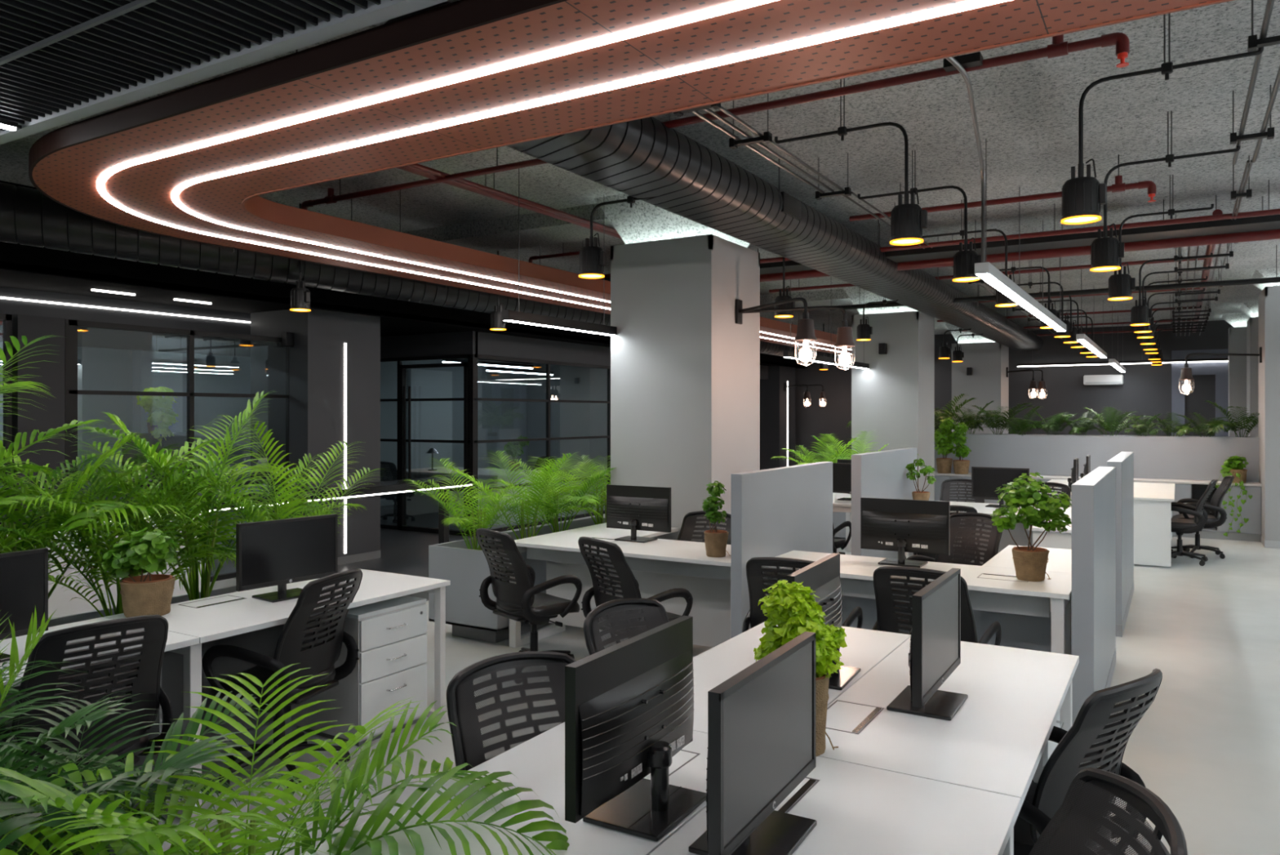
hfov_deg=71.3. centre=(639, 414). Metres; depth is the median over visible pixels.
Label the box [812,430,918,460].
areca palm
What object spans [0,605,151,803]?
areca palm
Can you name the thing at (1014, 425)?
areca palm
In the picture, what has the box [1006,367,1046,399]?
wall lamp
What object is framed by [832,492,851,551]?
desk
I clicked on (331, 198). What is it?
pipe
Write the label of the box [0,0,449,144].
ceiling
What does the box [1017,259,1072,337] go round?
pendant
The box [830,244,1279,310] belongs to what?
pipe
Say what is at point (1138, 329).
pendant
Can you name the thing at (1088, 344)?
diffuser
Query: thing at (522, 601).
office chair
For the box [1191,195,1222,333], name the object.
pipe
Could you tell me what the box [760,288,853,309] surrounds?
beam
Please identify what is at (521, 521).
areca palm
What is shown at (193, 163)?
ceiling panel
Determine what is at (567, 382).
wall
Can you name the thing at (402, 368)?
door
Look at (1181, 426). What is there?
areca palm
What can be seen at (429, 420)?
glass pane
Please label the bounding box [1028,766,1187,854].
office chair
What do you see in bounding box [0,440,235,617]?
areca palm
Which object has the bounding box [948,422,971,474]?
potted plant
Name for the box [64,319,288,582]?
window
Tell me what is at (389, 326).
ceiling
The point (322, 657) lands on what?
office chair
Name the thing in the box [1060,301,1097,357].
pendant
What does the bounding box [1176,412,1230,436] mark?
areca palm
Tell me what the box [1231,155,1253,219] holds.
rack
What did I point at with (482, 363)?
diffuser
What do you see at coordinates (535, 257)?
pipe
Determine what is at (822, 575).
monitor
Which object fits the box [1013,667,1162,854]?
office chair
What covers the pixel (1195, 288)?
pipe
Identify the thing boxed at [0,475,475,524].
countertop
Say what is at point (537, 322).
diffuser
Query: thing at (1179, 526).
office chair
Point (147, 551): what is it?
potted plant
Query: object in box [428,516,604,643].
planter box
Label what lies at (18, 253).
duct
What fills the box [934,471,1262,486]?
countertop
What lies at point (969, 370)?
wall speaker
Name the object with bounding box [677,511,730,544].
office chair
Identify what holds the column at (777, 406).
on the floor
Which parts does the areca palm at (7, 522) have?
stem, stem, stem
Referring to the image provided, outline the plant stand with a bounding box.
[121,432,186,502]
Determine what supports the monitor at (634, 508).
on the desk at (658, 566)
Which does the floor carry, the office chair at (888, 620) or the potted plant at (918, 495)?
the office chair at (888, 620)
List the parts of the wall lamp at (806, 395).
wall plate, arm, arm, bulb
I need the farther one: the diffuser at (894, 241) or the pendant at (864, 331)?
the pendant at (864, 331)
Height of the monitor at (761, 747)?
0.386 m
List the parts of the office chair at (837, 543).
seat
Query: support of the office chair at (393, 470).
on the floor
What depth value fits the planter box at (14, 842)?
2.31 m
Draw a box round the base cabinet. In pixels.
[934,471,1262,541]
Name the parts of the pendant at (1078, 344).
lamp shade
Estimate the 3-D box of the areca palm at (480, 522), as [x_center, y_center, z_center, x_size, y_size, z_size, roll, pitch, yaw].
[-1.224,0.706,6.684,0.991,0.732,1.195,0,0,13]
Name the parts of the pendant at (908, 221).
hanger rod, hanger rod, lamp shade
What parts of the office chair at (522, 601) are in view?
panel, backrest, armrest, leg, seat, armrest, lever, leg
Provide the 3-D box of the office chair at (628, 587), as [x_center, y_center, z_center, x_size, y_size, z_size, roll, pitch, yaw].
[-0.015,1.180,5.330,0.671,0.940,0.596,0,0,-37]
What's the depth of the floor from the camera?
5.37 m
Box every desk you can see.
[0,568,450,822]
[299,622,1079,854]
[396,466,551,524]
[509,522,730,647]
[762,544,1071,654]
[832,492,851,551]
[905,500,1071,611]
[1036,479,1174,566]
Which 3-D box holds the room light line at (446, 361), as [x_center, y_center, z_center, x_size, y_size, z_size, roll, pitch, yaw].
[-2.458,-0.965,14.675,0.060,0.330,2.200,0,0,31]
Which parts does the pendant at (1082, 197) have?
lamp shade, hanger rod, hanger rod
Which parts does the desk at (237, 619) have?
panel, modesty panel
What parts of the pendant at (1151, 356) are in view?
lamp shade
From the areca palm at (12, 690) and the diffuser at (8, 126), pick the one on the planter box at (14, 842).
the areca palm at (12, 690)
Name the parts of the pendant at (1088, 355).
lamp shade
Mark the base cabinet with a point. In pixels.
(1251, 531)
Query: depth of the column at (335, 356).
9.78 m
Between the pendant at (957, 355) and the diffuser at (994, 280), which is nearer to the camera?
the diffuser at (994, 280)
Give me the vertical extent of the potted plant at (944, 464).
0.859 m
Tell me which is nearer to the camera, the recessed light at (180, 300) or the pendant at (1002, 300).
the pendant at (1002, 300)
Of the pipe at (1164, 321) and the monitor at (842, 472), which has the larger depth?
the pipe at (1164, 321)
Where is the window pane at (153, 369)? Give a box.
[132,350,182,432]
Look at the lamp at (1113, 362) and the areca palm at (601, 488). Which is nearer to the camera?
the areca palm at (601, 488)
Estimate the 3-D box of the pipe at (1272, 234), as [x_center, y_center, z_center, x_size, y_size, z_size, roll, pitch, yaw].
[3.506,-1.617,8.336,9.000,0.365,0.086,0,0,31]
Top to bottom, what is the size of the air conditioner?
0.200 m
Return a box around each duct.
[0,182,851,359]
[384,0,1043,351]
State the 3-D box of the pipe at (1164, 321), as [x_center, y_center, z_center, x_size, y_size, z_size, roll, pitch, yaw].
[7.715,-1.686,15.900,3.800,0.228,0.034,0,0,31]
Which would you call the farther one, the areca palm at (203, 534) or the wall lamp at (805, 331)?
the wall lamp at (805, 331)
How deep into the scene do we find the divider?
4.87 m
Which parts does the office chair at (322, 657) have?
armrest, leg, leg, seat, leg, leg, leg, backrest, panel, armrest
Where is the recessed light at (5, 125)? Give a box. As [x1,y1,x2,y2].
[0,120,22,130]
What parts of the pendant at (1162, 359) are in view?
lamp shade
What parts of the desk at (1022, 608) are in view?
under rail, modesty panel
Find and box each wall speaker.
[280,332,293,346]
[878,342,886,354]
[966,367,972,375]
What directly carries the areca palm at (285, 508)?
on the planter box at (183, 597)
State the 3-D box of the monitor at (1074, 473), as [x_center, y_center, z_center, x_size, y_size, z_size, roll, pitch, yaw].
[5.088,0.707,10.476,0.190,0.386,0.530,0,0,29]
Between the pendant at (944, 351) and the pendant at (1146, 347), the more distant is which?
the pendant at (944, 351)
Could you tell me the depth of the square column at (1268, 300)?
11.06 m
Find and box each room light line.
[441,358,533,368]
[485,367,553,375]
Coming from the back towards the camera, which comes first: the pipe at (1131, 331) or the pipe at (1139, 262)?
the pipe at (1131, 331)
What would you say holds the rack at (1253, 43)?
hanging from the ceiling at (1027, 112)
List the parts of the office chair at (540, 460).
panel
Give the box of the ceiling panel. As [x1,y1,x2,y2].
[28,0,1234,357]
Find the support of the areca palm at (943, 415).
on the wall at (1155, 456)
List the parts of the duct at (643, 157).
hanger rod, access panel, hanger rod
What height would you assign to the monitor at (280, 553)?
0.386 m
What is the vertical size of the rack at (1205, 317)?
0.330 m
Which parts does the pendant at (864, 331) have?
lamp shade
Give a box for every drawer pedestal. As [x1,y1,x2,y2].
[290,595,426,746]
[1032,710,1064,782]
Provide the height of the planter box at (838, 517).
0.680 m
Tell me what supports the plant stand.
on the floor
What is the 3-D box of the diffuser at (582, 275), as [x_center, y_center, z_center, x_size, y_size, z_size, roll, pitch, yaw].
[-0.313,-0.904,5.758,0.140,0.012,0.140,0,0,31]
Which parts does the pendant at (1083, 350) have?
lamp shade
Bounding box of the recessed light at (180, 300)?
[173,298,211,304]
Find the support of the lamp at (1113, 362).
hanging from the ceiling at (1027, 112)
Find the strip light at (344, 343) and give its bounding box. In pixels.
[344,342,346,553]
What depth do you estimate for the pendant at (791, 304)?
8.07 m
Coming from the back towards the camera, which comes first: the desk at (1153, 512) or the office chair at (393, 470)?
the office chair at (393, 470)
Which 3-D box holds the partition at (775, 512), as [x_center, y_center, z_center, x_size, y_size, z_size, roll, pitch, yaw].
[0.986,1.000,5.956,0.076,1.300,1.626,0,0,31]
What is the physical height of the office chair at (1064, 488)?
0.940 m
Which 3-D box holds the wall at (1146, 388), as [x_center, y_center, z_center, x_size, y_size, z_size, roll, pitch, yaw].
[5.062,-0.075,21.089,12.900,3.450,0.150,0,0,31]
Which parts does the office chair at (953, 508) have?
panel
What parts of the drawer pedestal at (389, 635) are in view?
drawer, drawer, drawer, handle, handle, handle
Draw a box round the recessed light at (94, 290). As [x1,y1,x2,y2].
[91,288,135,295]
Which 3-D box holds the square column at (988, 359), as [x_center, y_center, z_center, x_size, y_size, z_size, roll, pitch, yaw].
[6.832,-0.075,17.903,1.120,3.450,1.120,0,0,31]
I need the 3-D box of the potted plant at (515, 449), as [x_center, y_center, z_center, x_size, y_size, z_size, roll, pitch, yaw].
[-2.000,0.613,14.304,0.355,0.573,0.390,0,0,31]
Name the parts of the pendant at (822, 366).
lamp shade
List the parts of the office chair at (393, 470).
panel, leg, backrest, seat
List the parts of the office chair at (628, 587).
panel, backrest, armrest, seat, armrest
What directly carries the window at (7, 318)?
in the wall at (50, 414)
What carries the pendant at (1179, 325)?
hanging from the ceiling at (1027, 112)
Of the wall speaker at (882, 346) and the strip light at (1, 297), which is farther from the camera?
the wall speaker at (882, 346)
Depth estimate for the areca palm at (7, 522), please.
4.38 m
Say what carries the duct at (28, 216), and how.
hanging from the ceiling at (1027, 112)
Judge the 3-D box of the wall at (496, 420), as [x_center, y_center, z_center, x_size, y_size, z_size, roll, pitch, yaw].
[-4.151,0.260,17.038,0.100,2.780,6.300,0,0,31]
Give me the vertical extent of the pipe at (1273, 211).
0.272 m
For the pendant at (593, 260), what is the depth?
5.70 m
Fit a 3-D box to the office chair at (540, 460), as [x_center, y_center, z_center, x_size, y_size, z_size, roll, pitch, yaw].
[-1.785,1.180,15.056,0.596,0.940,0.671,0,0,41]
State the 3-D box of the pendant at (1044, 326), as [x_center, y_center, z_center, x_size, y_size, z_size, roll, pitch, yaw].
[3.925,-1.345,9.310,0.832,0.911,0.168,0,0,31]
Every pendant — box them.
[289,203,311,311]
[489,250,506,330]
[578,195,658,279]
[774,78,927,245]
[774,257,795,317]
[819,323,828,369]
[856,297,897,340]
[857,150,981,282]
[922,199,1017,306]
[938,328,971,359]
[952,332,982,361]
[998,261,1060,328]
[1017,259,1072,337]
[1038,299,1084,347]
[1039,271,1079,342]
[1056,297,1093,353]
[1060,13,1263,224]
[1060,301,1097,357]
[1089,111,1240,271]
[1107,174,1213,300]
[1130,253,1213,325]
[1133,263,1209,333]
[1137,273,1207,337]
[1140,273,1204,344]
[1143,295,1200,350]
[1145,303,1201,353]
[1148,310,1199,359]
[1150,320,1196,362]
[1151,326,1196,364]
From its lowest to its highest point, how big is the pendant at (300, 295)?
0.911 m
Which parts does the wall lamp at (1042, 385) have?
arm, arm, bulb, bulb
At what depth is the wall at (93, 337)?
8.90 m
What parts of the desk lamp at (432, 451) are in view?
lamp shade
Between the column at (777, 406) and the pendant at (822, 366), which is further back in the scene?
the column at (777, 406)
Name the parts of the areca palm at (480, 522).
stem, stem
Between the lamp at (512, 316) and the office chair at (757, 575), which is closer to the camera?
the office chair at (757, 575)
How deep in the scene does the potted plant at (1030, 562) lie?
4.82 m
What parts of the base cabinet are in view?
door, door, door, door, door, door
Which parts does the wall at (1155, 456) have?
panel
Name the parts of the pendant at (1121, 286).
lamp shade, hanger rod, hanger rod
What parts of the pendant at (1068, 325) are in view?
lamp shade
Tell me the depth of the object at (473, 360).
12.88 m
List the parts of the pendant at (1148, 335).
lamp shade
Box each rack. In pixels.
[673,93,851,199]
[842,191,1062,338]
[1172,293,1210,336]
[1173,208,1238,302]
[1229,0,1279,164]
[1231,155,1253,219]
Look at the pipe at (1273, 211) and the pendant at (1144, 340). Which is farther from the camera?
the pendant at (1144, 340)
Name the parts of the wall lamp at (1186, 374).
bulb, arm, wall plate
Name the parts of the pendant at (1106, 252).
lamp shade, hanger rod, hanger rod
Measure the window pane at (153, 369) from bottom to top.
2.700 m
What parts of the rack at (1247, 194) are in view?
hanger rod, hanger rod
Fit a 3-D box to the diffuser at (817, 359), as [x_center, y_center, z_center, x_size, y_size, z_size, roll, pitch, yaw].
[2.397,-0.638,11.183,0.048,0.004,3.010,0,0,31]
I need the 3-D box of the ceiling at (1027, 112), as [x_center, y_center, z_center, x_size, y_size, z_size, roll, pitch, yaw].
[1.393,-1.875,10.836,17.200,0.150,26.000,0,0,31]
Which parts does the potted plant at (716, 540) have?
stem, clay pot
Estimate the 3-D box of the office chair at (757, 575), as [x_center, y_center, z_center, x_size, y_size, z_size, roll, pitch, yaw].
[0.861,1.180,4.709,0.596,0.940,0.671,0,0,26]
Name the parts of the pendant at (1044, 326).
lamp shade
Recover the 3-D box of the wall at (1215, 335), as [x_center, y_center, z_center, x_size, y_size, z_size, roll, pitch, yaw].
[10.959,-1.525,17.360,1.050,0.550,0.450,0,0,31]
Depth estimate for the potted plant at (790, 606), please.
2.36 m
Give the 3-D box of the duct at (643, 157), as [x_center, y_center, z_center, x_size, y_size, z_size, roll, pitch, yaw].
[3.602,-1.573,11.188,0.654,0.455,17.902,0,0,31]
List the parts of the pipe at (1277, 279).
hanger rod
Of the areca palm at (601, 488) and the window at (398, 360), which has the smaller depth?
the areca palm at (601, 488)
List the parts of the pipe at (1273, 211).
hanger rod, hanger rod, hanger rod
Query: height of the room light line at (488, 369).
0.330 m
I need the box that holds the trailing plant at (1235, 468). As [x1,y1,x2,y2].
[1215,455,1252,536]
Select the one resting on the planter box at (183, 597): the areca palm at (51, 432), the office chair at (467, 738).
the areca palm at (51, 432)
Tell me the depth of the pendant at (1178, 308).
12.89 m
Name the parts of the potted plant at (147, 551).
stem, clay pot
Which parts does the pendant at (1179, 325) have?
lamp shade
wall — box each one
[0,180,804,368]
[0,286,250,357]
[0,342,186,502]
[12,314,64,511]
[380,330,477,358]
[380,358,527,506]
[475,331,768,379]
[527,363,607,493]
[795,324,1171,465]
[851,447,917,558]
[934,433,1258,482]
[1171,320,1233,350]
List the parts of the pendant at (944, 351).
lamp shade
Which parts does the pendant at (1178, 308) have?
lamp shade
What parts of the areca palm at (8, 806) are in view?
stem, stem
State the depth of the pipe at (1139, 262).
9.87 m
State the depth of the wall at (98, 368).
11.15 m
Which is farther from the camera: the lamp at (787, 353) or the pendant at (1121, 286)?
the lamp at (787, 353)
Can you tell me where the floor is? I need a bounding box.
[36,490,1279,854]
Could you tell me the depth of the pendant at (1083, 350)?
12.91 m
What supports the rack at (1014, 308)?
hanging from the ceiling at (1027, 112)
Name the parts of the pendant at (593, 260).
lamp shade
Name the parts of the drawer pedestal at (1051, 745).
drawer, handle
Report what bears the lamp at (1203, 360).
hanging from the ceiling at (1027, 112)
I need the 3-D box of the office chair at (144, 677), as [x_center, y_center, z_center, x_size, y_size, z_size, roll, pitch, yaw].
[-2.079,1.180,3.286,0.671,0.940,0.596,0,0,39]
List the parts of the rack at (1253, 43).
hanger rod, hanger rod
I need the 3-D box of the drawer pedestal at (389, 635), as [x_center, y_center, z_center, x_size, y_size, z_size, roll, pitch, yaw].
[-1.476,1.320,4.731,0.556,0.660,0.468,0,0,31]
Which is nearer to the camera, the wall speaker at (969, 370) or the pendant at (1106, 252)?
the pendant at (1106, 252)
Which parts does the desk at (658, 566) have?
under rail, modesty panel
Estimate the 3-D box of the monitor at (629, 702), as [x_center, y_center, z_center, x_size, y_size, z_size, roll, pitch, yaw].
[0.017,0.707,2.034,0.190,0.386,0.530,0,0,30]
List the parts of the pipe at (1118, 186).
hanger rod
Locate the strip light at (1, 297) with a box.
[0,296,250,323]
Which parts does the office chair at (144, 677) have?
armrest, seat, backrest, panel, armrest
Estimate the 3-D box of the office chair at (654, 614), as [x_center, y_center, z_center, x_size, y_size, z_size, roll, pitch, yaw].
[0.141,1.180,3.185,0.671,0.940,0.596,0,0,43]
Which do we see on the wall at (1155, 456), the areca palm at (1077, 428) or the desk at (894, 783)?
the areca palm at (1077, 428)
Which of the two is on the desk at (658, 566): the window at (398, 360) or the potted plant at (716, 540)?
the potted plant at (716, 540)
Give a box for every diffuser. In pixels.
[0,124,16,130]
[442,361,533,368]
[486,369,553,375]
[503,320,615,335]
[582,275,600,276]
[783,356,867,368]
[893,240,919,243]
[956,278,976,280]
[976,273,1065,331]
[1064,217,1097,222]
[1076,339,1106,358]
[1094,267,1116,270]
[1109,363,1124,372]
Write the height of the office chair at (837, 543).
0.940 m
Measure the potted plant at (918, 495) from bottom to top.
0.462 m
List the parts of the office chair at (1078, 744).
armrest, seat, armrest, panel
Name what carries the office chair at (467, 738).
on the floor
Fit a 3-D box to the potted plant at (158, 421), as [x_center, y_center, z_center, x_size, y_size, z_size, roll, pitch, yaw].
[-5.216,-0.005,9.684,0.460,0.603,0.402,0,0,18]
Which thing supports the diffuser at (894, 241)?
attached to the pendant at (908, 221)
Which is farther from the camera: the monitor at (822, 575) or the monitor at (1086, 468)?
the monitor at (1086, 468)
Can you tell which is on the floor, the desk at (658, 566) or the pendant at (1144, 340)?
the desk at (658, 566)
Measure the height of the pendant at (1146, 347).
0.911 m
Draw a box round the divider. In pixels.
[1071,451,1133,724]
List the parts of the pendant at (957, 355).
lamp shade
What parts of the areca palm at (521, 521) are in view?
stem, stem, stem, stem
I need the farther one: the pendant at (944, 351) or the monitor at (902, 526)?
the pendant at (944, 351)
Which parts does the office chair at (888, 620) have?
armrest, panel, armrest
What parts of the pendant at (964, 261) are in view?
hanger rod, hanger rod, lamp shade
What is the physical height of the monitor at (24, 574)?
0.386 m
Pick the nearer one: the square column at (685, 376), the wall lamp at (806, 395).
the square column at (685, 376)
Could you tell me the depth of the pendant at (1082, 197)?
4.03 m
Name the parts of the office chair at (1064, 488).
panel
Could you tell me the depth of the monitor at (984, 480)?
8.72 m
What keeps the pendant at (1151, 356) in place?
hanging from the ceiling at (1027, 112)
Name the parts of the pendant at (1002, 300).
hanger rod, hanger rod, lamp shade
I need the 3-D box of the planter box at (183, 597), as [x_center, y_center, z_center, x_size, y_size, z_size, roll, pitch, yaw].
[-2.998,1.340,3.763,0.740,0.620,3.750,0,0,31]
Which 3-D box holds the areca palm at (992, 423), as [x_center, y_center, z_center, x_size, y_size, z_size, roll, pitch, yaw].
[5.596,0.109,13.992,1.091,0.579,1.119,0,0,31]
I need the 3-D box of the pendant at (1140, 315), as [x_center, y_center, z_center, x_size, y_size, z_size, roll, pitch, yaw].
[5.190,-1.345,8.723,0.693,0.911,0.168,0,0,31]
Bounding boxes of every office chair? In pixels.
[0,613,173,853]
[202,568,362,792]
[380,461,414,523]
[446,650,576,775]
[475,528,582,683]
[533,455,555,491]
[577,536,693,637]
[582,597,669,654]
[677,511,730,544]
[742,556,862,632]
[832,520,851,554]
[871,565,1001,645]
[905,505,980,563]
[906,511,1002,565]
[939,478,984,502]
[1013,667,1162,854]
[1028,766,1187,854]
[1030,481,1071,506]
[1171,475,1234,558]
[1171,478,1217,565]
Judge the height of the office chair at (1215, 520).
0.940 m
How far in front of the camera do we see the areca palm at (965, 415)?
14.04 m
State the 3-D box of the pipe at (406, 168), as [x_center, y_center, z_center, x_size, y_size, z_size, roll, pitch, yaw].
[-1.128,-1.698,6.518,0.065,0.204,4.000,0,0,31]
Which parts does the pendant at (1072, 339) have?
lamp shade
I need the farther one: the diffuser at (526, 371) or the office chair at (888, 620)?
the diffuser at (526, 371)
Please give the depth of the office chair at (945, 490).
9.82 m
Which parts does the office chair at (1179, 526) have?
leg, seat, armrest, armrest, leg, leg, backrest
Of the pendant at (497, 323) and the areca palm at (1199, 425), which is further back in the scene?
the areca palm at (1199, 425)
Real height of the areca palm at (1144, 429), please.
0.410 m
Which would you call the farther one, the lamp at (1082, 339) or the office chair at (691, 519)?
the lamp at (1082, 339)
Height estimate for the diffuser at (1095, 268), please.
0.012 m
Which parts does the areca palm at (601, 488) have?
stem, stem, stem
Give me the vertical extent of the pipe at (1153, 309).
0.228 m
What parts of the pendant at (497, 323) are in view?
lamp shade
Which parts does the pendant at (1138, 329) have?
lamp shade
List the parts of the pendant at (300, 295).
lamp shade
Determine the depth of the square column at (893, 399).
12.40 m
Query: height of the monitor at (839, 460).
0.386 m
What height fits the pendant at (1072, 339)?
0.911 m
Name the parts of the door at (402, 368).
handle, handle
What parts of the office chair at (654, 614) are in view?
panel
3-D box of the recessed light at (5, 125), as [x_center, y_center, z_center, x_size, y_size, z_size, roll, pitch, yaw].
[-3.028,-1.287,3.635,0.040,0.024,0.900,0,0,31]
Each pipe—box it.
[300,147,547,210]
[395,165,622,239]
[408,163,618,234]
[528,242,579,262]
[599,199,1279,281]
[602,179,1279,278]
[662,32,1129,128]
[757,195,1279,282]
[768,257,1205,293]
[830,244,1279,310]
[848,154,1156,221]
[937,306,1195,322]
[962,320,1194,331]
[977,273,1199,302]
[1035,322,1192,336]
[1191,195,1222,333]
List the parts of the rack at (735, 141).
hanger rod, hanger rod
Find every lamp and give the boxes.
[426,448,439,470]
[502,168,617,335]
[735,297,855,369]
[783,279,869,368]
[783,382,826,407]
[943,51,1066,331]
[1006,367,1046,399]
[1017,358,1228,367]
[1075,269,1106,358]
[1108,306,1125,372]
[1178,346,1262,394]
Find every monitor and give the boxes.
[0,547,48,662]
[235,513,337,602]
[564,615,706,840]
[606,484,671,542]
[688,631,817,854]
[786,552,861,689]
[832,462,851,500]
[837,458,851,493]
[860,497,950,567]
[886,568,968,720]
[971,466,1029,507]
[1067,457,1078,492]
[1080,454,1090,478]
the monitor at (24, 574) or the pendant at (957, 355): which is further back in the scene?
the pendant at (957, 355)
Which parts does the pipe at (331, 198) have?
hanger rod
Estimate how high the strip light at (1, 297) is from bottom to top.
0.015 m
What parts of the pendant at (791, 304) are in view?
lamp shade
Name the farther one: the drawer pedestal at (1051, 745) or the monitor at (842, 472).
the monitor at (842, 472)
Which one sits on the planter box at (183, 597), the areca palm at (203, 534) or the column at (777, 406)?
the areca palm at (203, 534)
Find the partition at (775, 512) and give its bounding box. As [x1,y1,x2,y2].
[730,461,832,638]
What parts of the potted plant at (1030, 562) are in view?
stem, clay pot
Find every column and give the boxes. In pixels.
[250,307,381,564]
[594,193,759,541]
[760,365,795,470]
[843,286,934,500]
[946,323,1008,433]
[1222,313,1250,435]
[1239,302,1257,437]
[1251,267,1279,548]
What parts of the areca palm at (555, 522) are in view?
stem, stem, stem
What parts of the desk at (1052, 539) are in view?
modesty panel, panel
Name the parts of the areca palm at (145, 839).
stem, stem, stem, stem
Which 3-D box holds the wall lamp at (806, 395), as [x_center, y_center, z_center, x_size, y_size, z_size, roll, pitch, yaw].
[3.727,-0.457,20.430,1.064,0.586,0.390,0,0,35]
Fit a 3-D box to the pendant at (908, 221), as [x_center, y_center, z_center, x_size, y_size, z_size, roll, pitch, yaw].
[1.109,-1.345,4.773,0.832,0.911,0.168,0,0,31]
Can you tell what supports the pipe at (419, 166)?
hanging from the ceiling at (1027, 112)
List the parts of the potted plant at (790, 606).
clay pot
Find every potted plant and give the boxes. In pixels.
[101,526,179,617]
[136,386,178,441]
[503,435,528,471]
[702,480,729,557]
[753,579,847,755]
[906,457,936,500]
[934,417,956,473]
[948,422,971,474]
[990,471,1071,581]
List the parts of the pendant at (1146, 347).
lamp shade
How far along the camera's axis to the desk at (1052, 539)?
8.33 m
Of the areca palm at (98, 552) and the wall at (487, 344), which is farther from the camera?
the wall at (487, 344)
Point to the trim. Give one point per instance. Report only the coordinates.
(1220, 369)
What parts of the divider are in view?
skirting, skirting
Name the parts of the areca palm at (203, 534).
stem, stem, stem, stem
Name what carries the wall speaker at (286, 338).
attached to the column at (335, 356)
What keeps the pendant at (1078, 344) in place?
hanging from the ceiling at (1027, 112)
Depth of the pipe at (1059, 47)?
4.18 m
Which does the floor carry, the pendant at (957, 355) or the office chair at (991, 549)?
the office chair at (991, 549)
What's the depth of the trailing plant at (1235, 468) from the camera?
11.71 m
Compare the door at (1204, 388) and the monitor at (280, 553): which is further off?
the door at (1204, 388)
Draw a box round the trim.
[1171,348,1228,435]
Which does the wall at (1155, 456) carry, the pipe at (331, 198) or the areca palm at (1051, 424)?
the areca palm at (1051, 424)
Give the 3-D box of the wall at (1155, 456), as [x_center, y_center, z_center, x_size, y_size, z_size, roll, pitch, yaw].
[6.218,0.978,13.533,5.180,1.345,0.700,0,0,31]
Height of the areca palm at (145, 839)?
0.554 m
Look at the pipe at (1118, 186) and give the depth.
6.46 m
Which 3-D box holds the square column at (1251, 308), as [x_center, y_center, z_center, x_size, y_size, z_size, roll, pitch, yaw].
[10.387,-0.075,14.523,1.000,3.450,1.000,0,0,31]
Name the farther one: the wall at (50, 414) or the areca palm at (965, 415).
the areca palm at (965, 415)
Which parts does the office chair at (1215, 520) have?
leg, seat, leg, armrest, armrest, leg, leg, panel, backrest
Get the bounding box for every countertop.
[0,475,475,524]
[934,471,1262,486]
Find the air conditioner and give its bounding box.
[1083,374,1123,385]
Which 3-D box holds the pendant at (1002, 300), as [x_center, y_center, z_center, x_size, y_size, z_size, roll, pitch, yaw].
[2.725,-1.345,7.453,0.832,0.911,0.168,0,0,31]
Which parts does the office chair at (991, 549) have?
armrest, panel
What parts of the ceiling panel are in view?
hanger rod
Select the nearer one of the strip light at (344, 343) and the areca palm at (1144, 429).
the strip light at (344, 343)
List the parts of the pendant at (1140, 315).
lamp shade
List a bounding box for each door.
[399,362,467,535]
[1184,374,1215,435]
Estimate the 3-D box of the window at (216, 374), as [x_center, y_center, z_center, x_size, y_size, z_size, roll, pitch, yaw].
[-5.379,0.260,11.707,4.700,2.780,0.100,0,0,31]
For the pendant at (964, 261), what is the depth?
5.89 m
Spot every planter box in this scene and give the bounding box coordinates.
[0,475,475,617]
[0,795,142,854]
[48,585,236,626]
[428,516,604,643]
[832,511,845,538]
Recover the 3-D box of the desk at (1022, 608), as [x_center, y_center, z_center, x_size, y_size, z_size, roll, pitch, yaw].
[1.841,1.274,5.622,1.720,0.752,1.670,0,0,31]
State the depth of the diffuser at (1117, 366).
16.13 m
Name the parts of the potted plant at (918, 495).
stem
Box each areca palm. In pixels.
[0,334,129,551]
[0,390,341,599]
[0,431,226,598]
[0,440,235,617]
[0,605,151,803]
[0,662,569,854]
[0,666,32,711]
[0,690,272,854]
[152,420,382,590]
[402,457,559,550]
[445,449,605,539]
[494,456,616,532]
[533,454,610,524]
[770,433,860,465]
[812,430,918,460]
[934,393,983,432]
[938,400,1004,434]
[960,402,1032,434]
[994,405,1052,435]
[1018,409,1087,436]
[1057,410,1102,435]
[1079,406,1143,435]
[1120,413,1168,435]
[1143,412,1201,436]
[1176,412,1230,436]
[1203,400,1259,437]
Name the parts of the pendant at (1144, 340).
lamp shade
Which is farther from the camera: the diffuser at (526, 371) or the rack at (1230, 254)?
the diffuser at (526, 371)
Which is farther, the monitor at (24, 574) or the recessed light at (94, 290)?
the recessed light at (94, 290)
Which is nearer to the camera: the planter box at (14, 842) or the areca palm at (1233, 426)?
the planter box at (14, 842)
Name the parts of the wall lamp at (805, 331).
wall plate, arm, arm, bulb, bulb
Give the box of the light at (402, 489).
[110,484,471,521]
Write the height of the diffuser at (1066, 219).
0.012 m
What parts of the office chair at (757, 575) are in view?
armrest, backrest, panel, armrest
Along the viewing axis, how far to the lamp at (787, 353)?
10.92 m
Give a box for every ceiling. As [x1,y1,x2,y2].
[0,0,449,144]
[0,0,1279,334]
[0,261,804,368]
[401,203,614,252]
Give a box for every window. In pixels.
[0,313,12,504]
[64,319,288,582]
[194,353,250,541]
[380,354,471,536]
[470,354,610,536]

